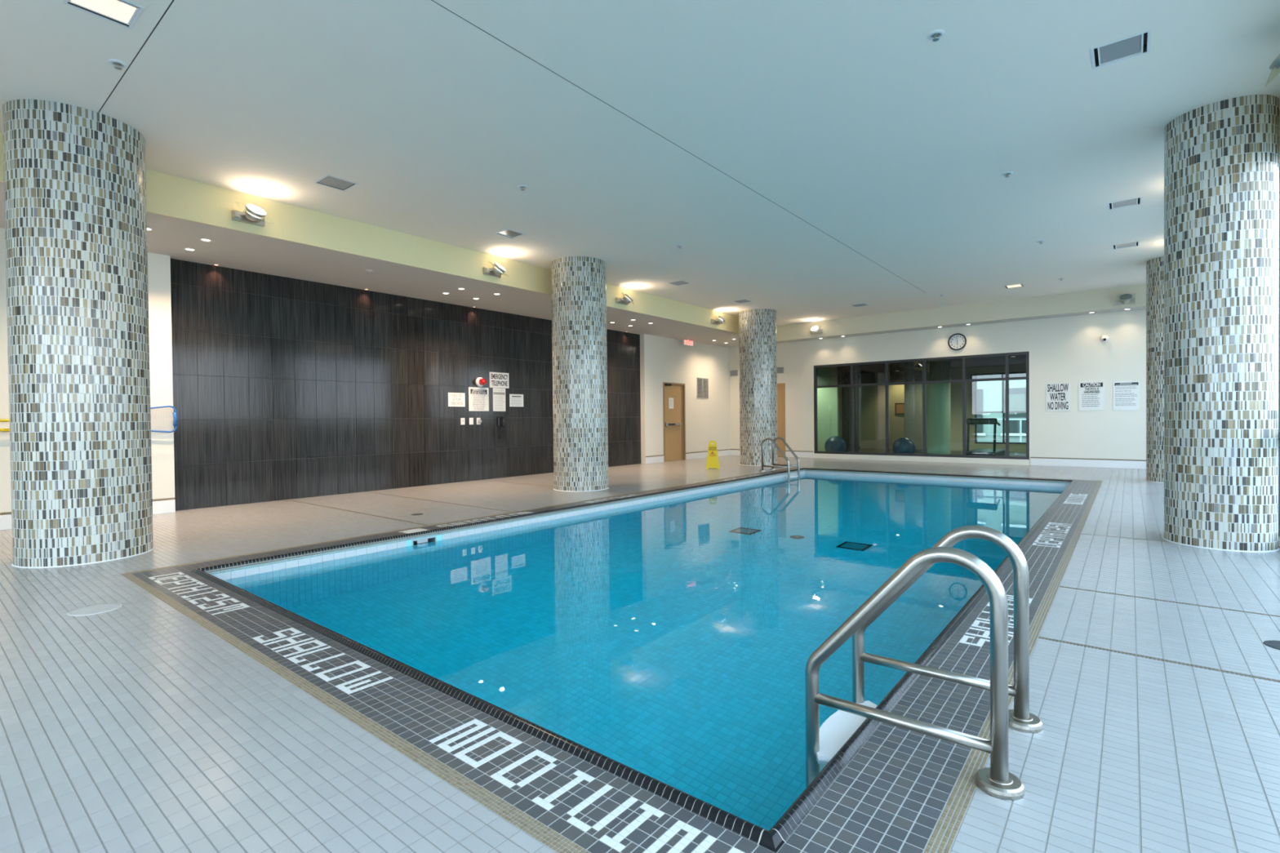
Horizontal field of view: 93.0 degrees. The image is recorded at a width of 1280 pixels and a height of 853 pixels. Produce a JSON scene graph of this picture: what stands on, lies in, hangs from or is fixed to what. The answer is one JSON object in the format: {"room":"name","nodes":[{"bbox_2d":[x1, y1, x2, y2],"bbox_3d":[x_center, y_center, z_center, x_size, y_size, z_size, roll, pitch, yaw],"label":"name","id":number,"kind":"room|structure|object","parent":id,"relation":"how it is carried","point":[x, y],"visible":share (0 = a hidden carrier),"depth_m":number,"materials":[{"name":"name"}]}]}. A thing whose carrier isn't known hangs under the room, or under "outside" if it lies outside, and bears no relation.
{"room":"indoor swimming pool","nodes":[
{"label":"indoor swimming pool","id":0,"kind":"room"},
{"bbox_2d":[0,227,730,515],"bbox_3d":[-3.510,-0.830,11.369,0.450,3.750,19.700,0,1,39],"label":"wall","id":1,"kind":"structure","parent":0,"point":[662,359],"depth_m":15.53,"materials":[{"name":"beige paint"}]},
{"bbox_2d":[0,428,9,431],"bbox_3d":[-7.723,0.062,5.727,0.087,0.042,3.200,0,1,39],"label":"pole","id":2,"kind":"object","parent":1,"relation":"attached to","point":[1,429],"visible":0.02,"depth_m":6.63,"materials":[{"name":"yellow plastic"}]},
{"bbox_2d":[0,405,177,432],"bbox_3d":[-7.238,-0.065,6.326,0.089,0.350,3.945,0,1,39],"label":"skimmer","id":3,"kind":"object","parent":1,"relation":"attached to","point":[175,414],"visible":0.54,"depth_m":7.75,"materials":[{"name":"white plastic"}]},
{"bbox_2d":[0,448,730,530],"bbox_3d":[-3.347,0.950,11.202,0.012,0.192,19.588,0,1,39],"label":"baseboard","id":4,"kind":"structure","parent":1,"relation":"attached to","point":[165,506],"depth_m":7.83,"materials":[{"name":"white tile"}]},
{"bbox_2d":[662,382,685,462],"bbox_3d":[0.919,-0.124,16.529,0.155,2.120,1.010,0,1,39],"label":"door","id":5,"kind":"structure","parent":1,"relation":"in","point":[674,420],"depth_m":16.55,"materials":[{"name":"brown wood"}]},
{"bbox_2d":[668,397,673,408],"bbox_3d":[0.846,-0.633,16.417,0.003,0.292,0.215,0,1,39],"label":"paper","id":6,"kind":"object","parent":5,"relation":"attached to","point":[670,400],"visible":1,"depth_m":16.41,"materials":[{"name":"grey paper"}]},
{"bbox_2d":[697,377,708,398],"bbox_3d":[1.820,-1.112,17.597,0.014,0.590,0.600,0,1,39],"label":"air vent","id":7,"kind":"object","parent":1,"relation":"in","point":[702,383],"visible":1,"depth_m":17.59,"materials":[{"name":"grey"}]},
{"bbox_2d":[170,258,640,511],"bbox_3d":[-3.109,-0.624,11.802,0.089,3.320,9.830,0,1,39],"label":"wall","id":8,"kind":"structure","parent":0,"point":[284,388],"depth_m":9.73,"materials":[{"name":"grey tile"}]},
{"bbox_2d":[448,392,465,406],"bbox_3d":[-3.424,-0.500,11.335,0.007,0.260,0.364,0,1,39],"label":"wall sign","id":9,"kind":"object","parent":8,"relation":"attached to","point":[455,399],"visible":1,"depth_m":11.33,"materials":[{"name":"grey"}]},
{"bbox_2d":[460,417,465,424],"bbox_3d":[-3.336,-0.098,11.437,0.017,0.130,0.090,0,1,39],"label":"switch plate","id":10,"kind":"object","parent":8,"relation":"attached to","point":[462,420],"visible":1,"depth_m":11.43,"materials":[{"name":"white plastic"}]},
{"bbox_2d":[469,417,473,424],"bbox_3d":[-3.218,-0.101,11.586,0.013,0.130,0.090,0,1,39],"label":"switch plate","id":11,"kind":"object","parent":8,"relation":"attached to","point":[471,420],"visible":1,"depth_m":11.58,"materials":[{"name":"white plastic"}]},
{"bbox_2d":[468,386,488,411],"bbox_3d":[-3.111,-0.526,11.722,0.008,0.459,0.463,0,1,39],"label":"wall sign","id":12,"kind":"object","parent":8,"relation":"attached to","point":[478,397],"visible":1,"depth_m":11.71,"materials":[{"name":"white paper"}]},
{"bbox_2d":[476,417,481,424],"bbox_3d":[-3.098,-0.103,11.705,0.050,0.130,0.096,0,1,39],"label":"switch plate","id":13,"kind":"object","parent":8,"relation":"attached to","point":[478,420],"visible":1,"depth_m":11.70,"materials":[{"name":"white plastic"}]},
{"bbox_2d":[475,377,486,386],"bbox_3d":[-3.031,-0.859,11.676,0.192,0.190,0.190,0,1,39],"label":"fire alarm strobe","id":14,"kind":"object","parent":8,"relation":"attached to","point":[480,382],"visible":1,"depth_m":11.65,"materials":[{"name":"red plastic"}]},
{"bbox_2d":[489,372,509,388],"bbox_3d":[-2.803,-0.921,12.097,0.007,0.307,0.477,0,1,39],"label":"wall sign","id":15,"kind":"object","parent":8,"relation":"attached to","point":[497,380],"visible":1,"depth_m":12.09,"materials":[{"name":"white"}]},
{"bbox_2d":[493,387,506,411],"bbox_3d":[-2.804,-0.533,12.100,0.004,0.460,0.312,0,1,39],"label":"paper","id":16,"kind":"object","parent":8,"relation":"attached to","point":[499,394],"visible":1,"depth_m":12.10,"materials":[{"name":"grey paper"}]},
{"bbox_2d":[497,416,504,438],"bbox_3d":[-2.755,0.018,12.082,0.110,0.446,0.130,0,1,39],"label":"wall phone","id":17,"kind":"object","parent":8,"relation":"attached to","point":[500,420],"visible":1,"depth_m":12.07,"materials":[{"name":"black plastic"}]},
{"bbox_2d":[509,394,523,406],"bbox_3d":[-2.529,-0.533,12.440,0.004,0.256,0.362,0,1,39],"label":"paper","id":18,"kind":"object","parent":8,"relation":"attached to","point":[515,400],"visible":1,"depth_m":12.43,"materials":[{"name":"white paper"}]},
{"bbox_2d":[0,0,1279,325],"bbox_3d":[0.712,-2.803,7.724,11.200,0.200,20.000,0,1,39],"label":"ceiling","id":19,"kind":"structure","parent":0,"point":[808,161],"depth_m":5.25,"materials":[{"name":"beige paint"}]},
{"bbox_2d":[62,0,144,29],"bbox_3d":[-3.324,-2.639,3.763,0.330,0.059,0.330,0,1,39],"label":"ceiling light","id":20,"kind":"object","parent":19,"relation":"attached to","point":[125,13],"visible":1,"depth_m":3.81,"materials":[{"name":"white plastic"}]},
{"bbox_2d":[107,58,128,70],"bbox_3d":[-3.758,-2.598,4.371,0.110,0.037,0.110,0,1,39],"label":"sprinkler","id":21,"kind":"object","parent":19,"relation":"attached to","point":[118,64],"visible":1,"depth_m":4.36,"materials":[{"name":"white plastic"}]},
{"bbox_2d":[313,174,358,191],"bbox_3d":[-3.306,-2.674,6.602,0.330,0.059,0.330,0,1,39],"label":"ceiling vent","id":22,"kind":"object","parent":19,"relation":"in","point":[328,180],"visible":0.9,"depth_m":6.62,"materials":[{"name":"white plastic"}]},
{"bbox_2d":[0,132,782,347],"bbox_3d":[-2.722,-2.489,10.634,2.000,0.431,19.600,0,1,39],"label":"bulkhead","id":23,"kind":"object","parent":19,"relation":"attached to","point":[296,242],"visible":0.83,"depth_m":8.36,"materials":[{"name":"beige paint"}]},
{"bbox_2d":[183,248,195,250],"bbox_3d":[-5.606,-2.205,7.557,0.124,0.006,0.124,0,1,39],"label":"recessed light","id":24,"kind":"object","parent":23,"relation":"attached to","point":[187,249],"visible":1,"depth_m":7.55,"materials":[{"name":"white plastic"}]},
{"bbox_2d":[199,238,212,241],"bbox_3d":[-5.132,-2.205,7.174,0.124,0.006,0.124,0,1,39],"label":"recessed light","id":25,"kind":"object","parent":23,"relation":"attached to","point":[202,239],"visible":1,"depth_m":7.16,"materials":[{"name":"white"}]},
{"bbox_2d":[231,204,267,226],"bbox_3d":[-4.333,-2.396,6.812,0.297,0.206,0.347,0,1,39],"label":"uplight","id":26,"kind":"object","parent":23,"relation":"attached to","point":[254,215],"visible":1,"depth_m":6.77,"materials":[{"name":"grey metal"}]},
{"bbox_2d":[244,204,266,222],"bbox_3d":[-4.315,-2.396,6.812,0.211,0.206,0.208,0,1,39],"label":"lamp","id":27,"kind":"object","parent":26,"relation":"attached to","point":[253,214],"depth_m":6.77,"materials":[{"name":"grey metal"}]},
{"bbox_2d":[483,261,509,277],"bbox_3d":[-2.196,-2.450,9.439,0.330,0.206,0.367,0,1,39],"label":"uplight","id":28,"kind":"object","parent":23,"relation":"attached to","point":[497,270],"visible":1,"depth_m":9.38,"materials":[{"name":"grey metal"}]},
{"bbox_2d":[492,262,506,275],"bbox_3d":[-2.187,-2.450,9.443,0.212,0.206,0.207,0,1,39],"label":"lamp","id":29,"kind":"object","parent":28,"relation":"attached to","point":[496,269],"depth_m":9.38,"materials":[{"name":"grey metal"}]},
{"bbox_2d":[615,292,634,305],"bbox_3d":[-0.294,-2.500,11.896,0.345,0.206,0.354,-1,1,4],"label":"uplight","id":30,"kind":"object","parent":23,"relation":"attached to","point":[626,300],"visible":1,"depth_m":11.80,"materials":[{"name":"grey metal"}]},
{"bbox_2d":[622,293,633,303],"bbox_3d":[-0.225,-2.500,11.868,0.212,0.206,0.209,0,1,39],"label":"lamp","id":31,"kind":"object","parent":30,"relation":"attached to","point":[627,299],"depth_m":11.80,"materials":[{"name":"grey metal"}]},
{"bbox_2d":[683,338,693,346],"bbox_3d":[1.318,-2.304,16.618,0.043,0.170,0.440,0,1,39],"label":"exit sign","id":32,"kind":"object","parent":23,"relation":"hanging from","point":[686,342],"visible":1,"depth_m":16.59,"materials":[{"name":"red plastic"}]},
{"bbox_2d":[711,315,724,324],"bbox_3d":[1.869,-2.555,14.574,0.350,0.206,0.358,-1,1,-3],"label":"uplight","id":33,"kind":"object","parent":23,"relation":"attached to","point":[719,320],"visible":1,"depth_m":14.49,"materials":[{"name":"grey metal"}]},
{"bbox_2d":[716,315,724,324],"bbox_3d":[1.944,-2.556,14.551,0.211,0.206,0.210,0,1,39],"label":"lamp","id":34,"kind":"object","parent":33,"relation":"attached to","point":[720,320],"depth_m":14.48,"materials":[{"name":"grey metal"}]},
{"bbox_2d":[493,228,526,239],"bbox_3d":[-1.804,-2.712,8.461,0.330,0.059,0.330,0,1,39],"label":"ceiling vent","id":35,"kind":"object","parent":19,"relation":"attached to","point":[510,233],"visible":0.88,"depth_m":8.48,"materials":[{"name":"white plastic"}]},
{"bbox_2d":[517,184,527,190],"bbox_3d":[-1.306,-2.652,6.754,0.110,0.037,0.110,0,1,39],"label":"sprinkler","id":36,"kind":"object","parent":19,"relation":"attached to","point":[520,186],"visible":1,"depth_m":6.74,"materials":[{"name":"white metal"}]},
{"bbox_2d":[666,280,690,285],"bbox_3d":[0.753,-2.777,11.626,0.330,0.059,0.330,0,1,39],"label":"ceiling vent","id":37,"kind":"object","parent":19,"relation":"in","point":[681,282],"visible":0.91,"depth_m":11.64,"materials":[{"name":"white plastic"}]},
{"bbox_2d":[733,299,751,303],"bbox_3d":[2.280,-2.816,13.516,0.330,0.059,0.330,0,1,39],"label":"ceiling vent","id":38,"kind":"object","parent":19,"relation":"in","point":[740,301],"visible":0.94,"depth_m":13.55,"materials":[{"name":"white plastic"}]},
{"bbox_2d":[850,302,868,306],"bbox_3d":[5.116,-2.853,14.130,0.330,0.059,0.330,0,1,39],"label":"ceiling vent","id":39,"kind":"object","parent":19,"relation":"in","point":[864,304],"visible":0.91,"depth_m":14.13,"materials":[{"name":"white plastic"}]},
{"bbox_2d":[927,29,944,41],"bbox_3d":[2.016,-2.654,4.135,0.110,0.037,0.110,0,1,39],"label":"sprinkler","id":40,"kind":"object","parent":19,"relation":"attached to","point":[935,33],"visible":1,"depth_m":4.12,"materials":[{"name":"white plastic"}]},
{"bbox_2d":[777,284,1146,342],"bbox_3d":[7.540,-2.642,14.600,9.020,0.431,0.530,0,1,39],"label":"bulkhead","id":41,"kind":"object","parent":19,"relation":"attached to","point":[1100,300],"visible":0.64,"depth_m":14.11,"materials":[{"name":"beige paint"}]},
{"bbox_2d":[809,325,822,333],"bbox_3d":[4.719,-2.606,16.367,0.330,0.215,0.268,0,1,39],"label":"uplight","id":42,"kind":"object","parent":41,"relation":"attached to","point":[815,330],"visible":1,"depth_m":16.34,"materials":[{"name":"grey metal"}]},
{"bbox_2d":[810,325,818,333],"bbox_3d":[4.713,-2.607,16.336,0.210,0.209,0.209,0,1,39],"label":"lamp","id":43,"kind":"object","parent":42,"relation":"attached to","point":[815,330],"depth_m":16.31,"materials":[{"name":"grey metal"}]},
{"bbox_2d":[1114,293,1134,305],"bbox_3d":[9.799,-2.577,12.263,0.330,0.215,0.268,0,1,39],"label":"uplight","id":44,"kind":"object","parent":41,"relation":"attached to","point":[1125,299],"visible":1,"depth_m":12.24,"materials":[{"name":"grey metal"}]},
{"bbox_2d":[1119,293,1132,303],"bbox_3d":[9.793,-2.578,12.232,0.210,0.209,0.209,0,1,39],"label":"lamp","id":45,"kind":"object","parent":44,"relation":"attached to","point":[1125,298],"depth_m":12.21,"materials":[{"name":"grey metal"}]},
{"bbox_2d":[1001,171,1013,177],"bbox_3d":[3.948,-2.703,6.526,0.110,0.037,0.110,0,1,39],"label":"sprinkler","id":46,"kind":"object","parent":19,"relation":"attached to","point":[1006,174],"visible":1,"depth_m":6.52,"materials":[{"name":"white metal"}]},
{"bbox_2d":[1003,283,1024,288],"bbox_3d":[7.537,-2.854,12.225,0.330,0.059,0.330,0,1,39],"label":"ceiling light","id":47,"kind":"object","parent":19,"relation":"attached to","point":[1021,284],"visible":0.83,"depth_m":12.26,"materials":[{"name":"white plastic"}]},
{"bbox_2d":[1036,240,1045,244],"bbox_3d":[6.002,-2.755,9.084,0.110,0.037,0.110,0,1,39],"label":"sprinkler","id":48,"kind":"object","parent":19,"relation":"attached to","point":[1040,241],"visible":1,"depth_m":9.07,"materials":[{"name":"white metal"}]},
{"bbox_2d":[1090,29,1151,69],"bbox_3d":[3.430,-2.714,4.334,0.330,0.059,0.330,0,1,39],"label":"ceiling vent","id":49,"kind":"object","parent":19,"relation":"attached to","point":[1138,44],"visible":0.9,"depth_m":4.35,"materials":[{"name":"white plastic"}]},
{"bbox_2d":[1107,196,1142,210],"bbox_3d":[5.982,-2.780,7.492,0.330,0.059,0.330,0,1,39],"label":"ceiling vent","id":50,"kind":"object","parent":19,"relation":"attached to","point":[1136,201],"visible":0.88,"depth_m":7.52,"materials":[{"name":"white plastic"}]},
{"bbox_2d":[1111,240,1139,249],"bbox_3d":[7.484,-2.818,9.351,0.330,0.059,0.330,0,1,39],"label":"ceiling vent","id":51,"kind":"object","parent":19,"relation":"attached to","point":[1131,244],"visible":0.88,"depth_m":9.38,"materials":[{"name":"white plastic"}]},
{"bbox_2d":[0,448,1279,852],"bbox_3d":[2.550,1.061,9.919,11.300,0.120,25.400,0,1,39],"label":"floor","id":52,"kind":"structure","parent":0,"point":[133,727],"depth_m":2.38,"materials":[{"name":"tile"}]},
{"bbox_2d":[2,98,154,568],"bbox_3d":[-4.880,-0.741,5.313,0.925,3.750,0.925,0,1,19],"label":"column","id":53,"kind":"structure","parent":52,"relation":"on","point":[75,210],"depth_m":4.96,"materials":[{"name":"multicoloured tile"}]},
{"bbox_2d":[66,602,122,616],"bbox_3d":[-3.389,1.136,3.777,0.260,0.004,0.260,0,1,39],"label":"lid","id":54,"kind":"object","parent":52,"relation":"on","point":[95,609],"visible":1,"depth_m":3.77,"materials":[{"name":"grey plastic"}]},
{"bbox_2d":[551,256,608,491],"bbox_3d":[-1.002,-0.840,10.129,0.925,3.750,0.925,0,1,19],"label":"column","id":55,"kind":"structure","parent":52,"relation":"on","point":[578,283],"depth_m":9.73,"materials":[{"name":"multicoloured tile"}]},
{"bbox_2d":[120,466,1102,852],"bbox_3d":[2.002,1.038,7.570,5.659,0.005,12.062,0,1,39],"label":"pool border","id":56,"kind":"structure","parent":52,"relation":"on","point":[904,791],"depth_m":2.17,"materials":[{"name":"grey tile"}]},
{"bbox_2d":[191,467,1075,852],"bbox_3d":[2.002,1.031,7.570,4.945,0.036,11.348,0,1,39],"label":"trim","id":57,"kind":"structure","parent":52,"relation":"on","point":[773,839],"depth_m":2.37,"materials":[{"name":"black tile"}]},
{"bbox_2d":[204,469,1071,580],"bbox_3d":[2.009,1.694,7.578,4.845,1.305,11.248,0,1,39],"label":"pool edge","id":58,"kind":"object","parent":52,"relation":"in","point":[246,571],"visible":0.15,"depth_m":7.25,"materials":[{"name":"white tile"}]},
{"bbox_2d":[405,535,436,545],"bbox_3d":[-2.284,1.202,6.274,0.208,0.121,0.274,0,1,39],"label":"skimmer","id":59,"kind":"object","parent":58,"relation":"attached to","point":[433,538],"visible":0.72,"depth_m":6.25,"materials":[{"name":"grey plastic"}]},
{"bbox_2d":[224,473,1066,831],"bbox_3d":[2.009,1.761,7.579,4.869,1.250,11.272,0,1,39],"label":"pool water","id":60,"kind":"object","parent":58,"relation":"in","point":[672,641],"visible":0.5,"depth_m":4.02,"materials":[{"name":"blue liquid"}]},
{"bbox_2d":[706,440,719,469],"bbox_3d":[1.666,0.646,13.916,0.310,0.630,0.364,0,1,7],"label":"sign","id":61,"kind":"object","parent":52,"relation":"on","point":[713,457],"visible":1,"depth_m":13.81,"materials":[{"name":"yellow plastic"}]},
{"bbox_2d":[738,308,777,466],"bbox_3d":[2.907,-0.940,14.951,0.925,3.750,0.925,-1,1,-43],"label":"column","id":62,"kind":"structure","parent":52,"relation":"on","point":[757,362],"depth_m":14.55,"materials":[{"name":"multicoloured tile"}]},
{"bbox_2d":[759,436,799,477],"bbox_3d":[3.005,1.120,13.018,0.717,1.777,0.624,0,1,39],"label":"pool ladder","id":63,"kind":"object","parent":52,"relation":"attached to","point":[787,466],"visible":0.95,"depth_m":12.98,"materials":[{"name":"metal"}]},
{"bbox_2d":[824,435,846,452],"bbox_3d":[5.636,0.576,17.509,0.606,0.600,0.606,-1,1,-38],"label":"exercise ball","id":64,"kind":"object","parent":52,"relation":"on","point":[835,443],"visible":0.81,"depth_m":17.29,"materials":[{"name":"blue rubber"}]},
{"bbox_2d":[841,386,860,452],"bbox_3d":[6.253,-0.377,18.019,0.520,2.420,0.100,0,1,39],"label":"column","id":65,"kind":"structure","parent":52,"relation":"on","point":[846,391],"depth_m":18.00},
{"bbox_2d":[892,437,915,453],"bbox_3d":[7.098,0.586,16.328,0.586,0.580,0.586,0,1,25],"label":"exercise ball","id":66,"kind":"object","parent":52,"relation":"on","point":[902,445],"visible":0.83,"depth_m":16.12,"materials":[{"name":"blue rubber"}]},
{"bbox_2d":[904,383,923,453],"bbox_3d":[8.773,-0.529,19.388,0.560,2.700,0.440,0,1,39],"label":"pillar","id":67,"kind":"structure","parent":52,"relation":"on","point":[913,428],"depth_m":19.20,"materials":[{"name":"stone"}]},
{"bbox_2d":[804,525,1043,800],"bbox_3d":[1.040,1.273,2.252,0.717,1.777,0.624,0,1,39],"label":"pool ladder","id":68,"kind":"object","parent":52,"relation":"attached to","point":[824,743],"visible":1,"depth_m":2.19,"materials":[{"name":"metal"}]},
{"bbox_2d":[926,382,951,454],"bbox_3d":[8.230,-0.491,16.742,0.630,2.700,0.630,0,1,39],"label":"column","id":69,"kind":"structure","parent":52,"relation":"on","point":[938,394],"depth_m":16.49,"materials":[{"name":"green"}]},
{"bbox_2d":[966,417,1004,456],"bbox_3d":[9.172,0.302,16.125,0.700,1.050,1.600,0,1,39],"label":"treadmill","id":70,"kind":"object","parent":52,"relation":"on","point":[972,421],"visible":0.91,"depth_m":15.69,"materials":[{"name":"black plastic"}]},
{"bbox_2d":[1145,256,1164,483],"bbox_3d":[8.986,-0.943,10.207,0.745,3.750,0.745,0,1,36],"label":"column","id":71,"kind":"structure","parent":52,"relation":"on","point":[1154,267],"depth_m":10.15,"materials":[{"name":"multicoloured tile"}]},
{"bbox_2d":[1162,93,1279,552],"bbox_3d":[5.094,-0.843,5.343,0.745,3.750,0.745,0,1,42],"label":"column","id":72,"kind":"structure","parent":52,"relation":"on","point":[1221,157],"depth_m":5.06,"materials":[{"name":"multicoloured tile"}]},
{"bbox_2d":[1262,640,1279,649],"bbox_3d":[3.174,1.079,2.974,0.170,0.004,0.170,0,1,39],"label":"floor drain","id":73,"kind":"object","parent":52,"relation":"on","point":[1276,645],"visible":1,"depth_m":3.00,"materials":[{"name":"grey metal"}]},
{"bbox_2d":[817,386,839,451],"bbox_3d":[5.292,-0.482,18.421,1.480,2.700,0.120,0,1,39],"label":"wall gym partition","id":74,"kind":"structure","parent":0,"point":[828,398],"depth_m":18.11,"materials":[{"name":"green"}]},
{"bbox_2d":[839,382,1026,452],"bbox_3d":[8.827,-0.759,17.688,11.300,3.200,5.570,0,1,39],"label":"wall","id":75,"kind":"structure","parent":0,"point":[872,399],"depth_m":21.16,"materials":[{"name":"beige"}]},
{"bbox_2d":[894,403,904,414],"bbox_3d":[9.027,-0.611,20.959,0.420,0.400,0.034,0,1,39],"label":"framed picture","id":76,"kind":"object","parent":75,"relation":"attached to","point":[899,407],"visible":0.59,"depth_m":20.98,"materials":[{"name":"brown wood"}]},
{"bbox_2d":[974,380,1026,444],"bbox_3d":[11.714,-0.578,18.875,2.300,2.250,0.090,0,1,39],"label":"window","id":77,"kind":"structure","parent":75,"relation":"in","point":[1003,411],"depth_m":19.09,"materials":[{"name":"grey"}]},
{"bbox_2d":[729,309,1146,465],"bbox_3d":[6.954,-0.783,15.529,11.100,3.340,0.120,0,1,39],"label":"wall","id":78,"kind":"structure","parent":0,"point":[1070,349],"depth_m":13.73,"materials":[{"name":"beige paint"}]},
{"bbox_2d":[729,369,737,376],"bbox_3d":[2.893,-1.644,18.706,0.257,0.180,0.014,0,1,39],"label":"air vent","id":79,"kind":"object","parent":78,"relation":"in","point":[732,373],"visible":1,"depth_m":18.70,"materials":[{"name":"grey metal"}]},
{"bbox_2d":[777,366,783,373],"bbox_3d":[4.041,-1.646,17.779,0.360,0.180,0.014,0,1,39],"label":"air vent","id":80,"kind":"object","parent":78,"relation":"in","point":[780,370],"visible":0.63,"depth_m":17.73,"materials":[{"name":"grey metal"}]},
{"bbox_2d":[777,382,785,456],"bbox_3d":[3.905,-0.187,17.984,0.910,2.150,0.112,0,1,39],"label":"door","id":81,"kind":"structure","parent":78,"relation":"in","point":[780,387],"depth_m":17.75,"materials":[{"name":"brown wood"}]},
{"bbox_2d":[813,351,1029,459],"bbox_3d":[6.932,-0.480,15.534,5.140,2.475,0.090,0,1,39],"label":"window","id":82,"kind":"structure","parent":78,"relation":"in","point":[1006,366],"depth_m":15.28,"materials":[{"name":"grey"}]},
{"bbox_2d":[730,448,1146,469],"bbox_3d":[6.953,0.792,15.478,10.638,0.192,0.012,0,1,39],"label":"baseboard","id":83,"kind":"structure","parent":78,"relation":"attached to","point":[1046,461],"depth_m":13.34,"materials":[{"name":"white tile"}]},
{"bbox_2d":[947,333,966,350],"bbox_3d":[7.723,-2.064,14.778,0.412,0.412,0.041,0,1,39],"label":"wall clock","id":84,"kind":"object","parent":78,"relation":"attached to","point":[957,341],"visible":1,"depth_m":14.78,"materials":[{"name":"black plastic"}]},
{"bbox_2d":[1045,382,1070,411],"bbox_3d":[9.319,-0.655,13.536,0.442,0.626,0.007,0,1,39],"label":"wall sign","id":85,"kind":"object","parent":78,"relation":"attached to","point":[1057,394],"visible":1,"depth_m":13.53,"materials":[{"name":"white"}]},
{"bbox_2d":[1078,381,1104,410],"bbox_3d":[9.784,-0.656,13.160,0.451,0.617,0.008,0,1,39],"label":"wall sign","id":86,"kind":"object","parent":78,"relation":"attached to","point":[1091,394],"visible":1,"depth_m":13.16,"materials":[{"name":"white"}]},
{"bbox_2d":[1100,335,1108,342],"bbox_3d":[9.917,-1.885,12.959,0.140,0.140,0.120,0,1,39],"label":"security camera","id":87,"kind":"object","parent":78,"relation":"attached to","point":[1104,338],"visible":1,"depth_m":12.95,"materials":[{"name":"white plastic"}]},
{"bbox_2d":[1112,380,1139,410],"bbox_3d":[10.243,-0.648,12.790,0.440,0.621,0.007,0,1,39],"label":"wall sign","id":88,"kind":"object","parent":78,"relation":"attached to","point":[1126,394],"visible":1,"depth_m":12.79,"materials":[{"name":"white"}]},
{"bbox_2d":[1279,110,1279,166],"bbox_3d":[4.812,-2.486,4.206,0.200,0.431,19.070,0,1,39],"label":"bulkhead","id":89,"kind":"object","parent":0,"point":[1279,110],"depth_m":5.23,"materials":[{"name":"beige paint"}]},
{"bbox_2d":[1269,53,1279,75],"bbox_3d":[4.385,-2.480,4.050,0.268,0.215,0.330,0,1,39],"label":"uplight","id":90,"kind":"object","parent":89,"relation":"attached to","point":[1275,64],"visible":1,"depth_m":4.08,"materials":[{"name":"grey metal"}]},
{"bbox_3d":[4.968,-0.591,4.447,0.140,3.370,19.820,0,1,39],"label":"wall","id":91,"kind":"structure","parent":0,"visible":0},
{"bbox_2d":[1278,166,1279,536],"bbox_3d":[4.870,-0.643,4.326,0.090,3.260,18.870,0,1,39],"label":"window","id":92,"kind":"structure","parent":91,"relation":"in","point":[1279,166],"depth_m":5.54,"materials":[{"name":"grey"}]},
{"label":"outside","id":93,"kind":"structure","parent":0,"visible":0},
{"bbox_3d":[4.726,1.210,5.850,60.000,0.240,75.000,0,1,39],"label":"terrace","id":94,"kind":"object","parent":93,"visible":0},
{"bbox_2d":[977,379,1026,442],"bbox_3d":[18.327,-3.327,27.458,26.000,8.100,6.150,0,1,39],"label":"building","id":95,"kind":"structure","parent":94,"relation":"on","point":[989,393],"depth_m":26.07,"materials":[{"name":"concrete"}]},
{"bbox_2d":[996,418,1026,442],"bbox_3d":[13.383,0.265,21.337,10.050,1.090,0.060,0,1,39],"label":"terrace railing","id":96,"kind":"object","parent":94,"relation":"on","point":[1020,420],"visible":0.14,"depth_m":21.33,"materials":[{"name":"white metal"}]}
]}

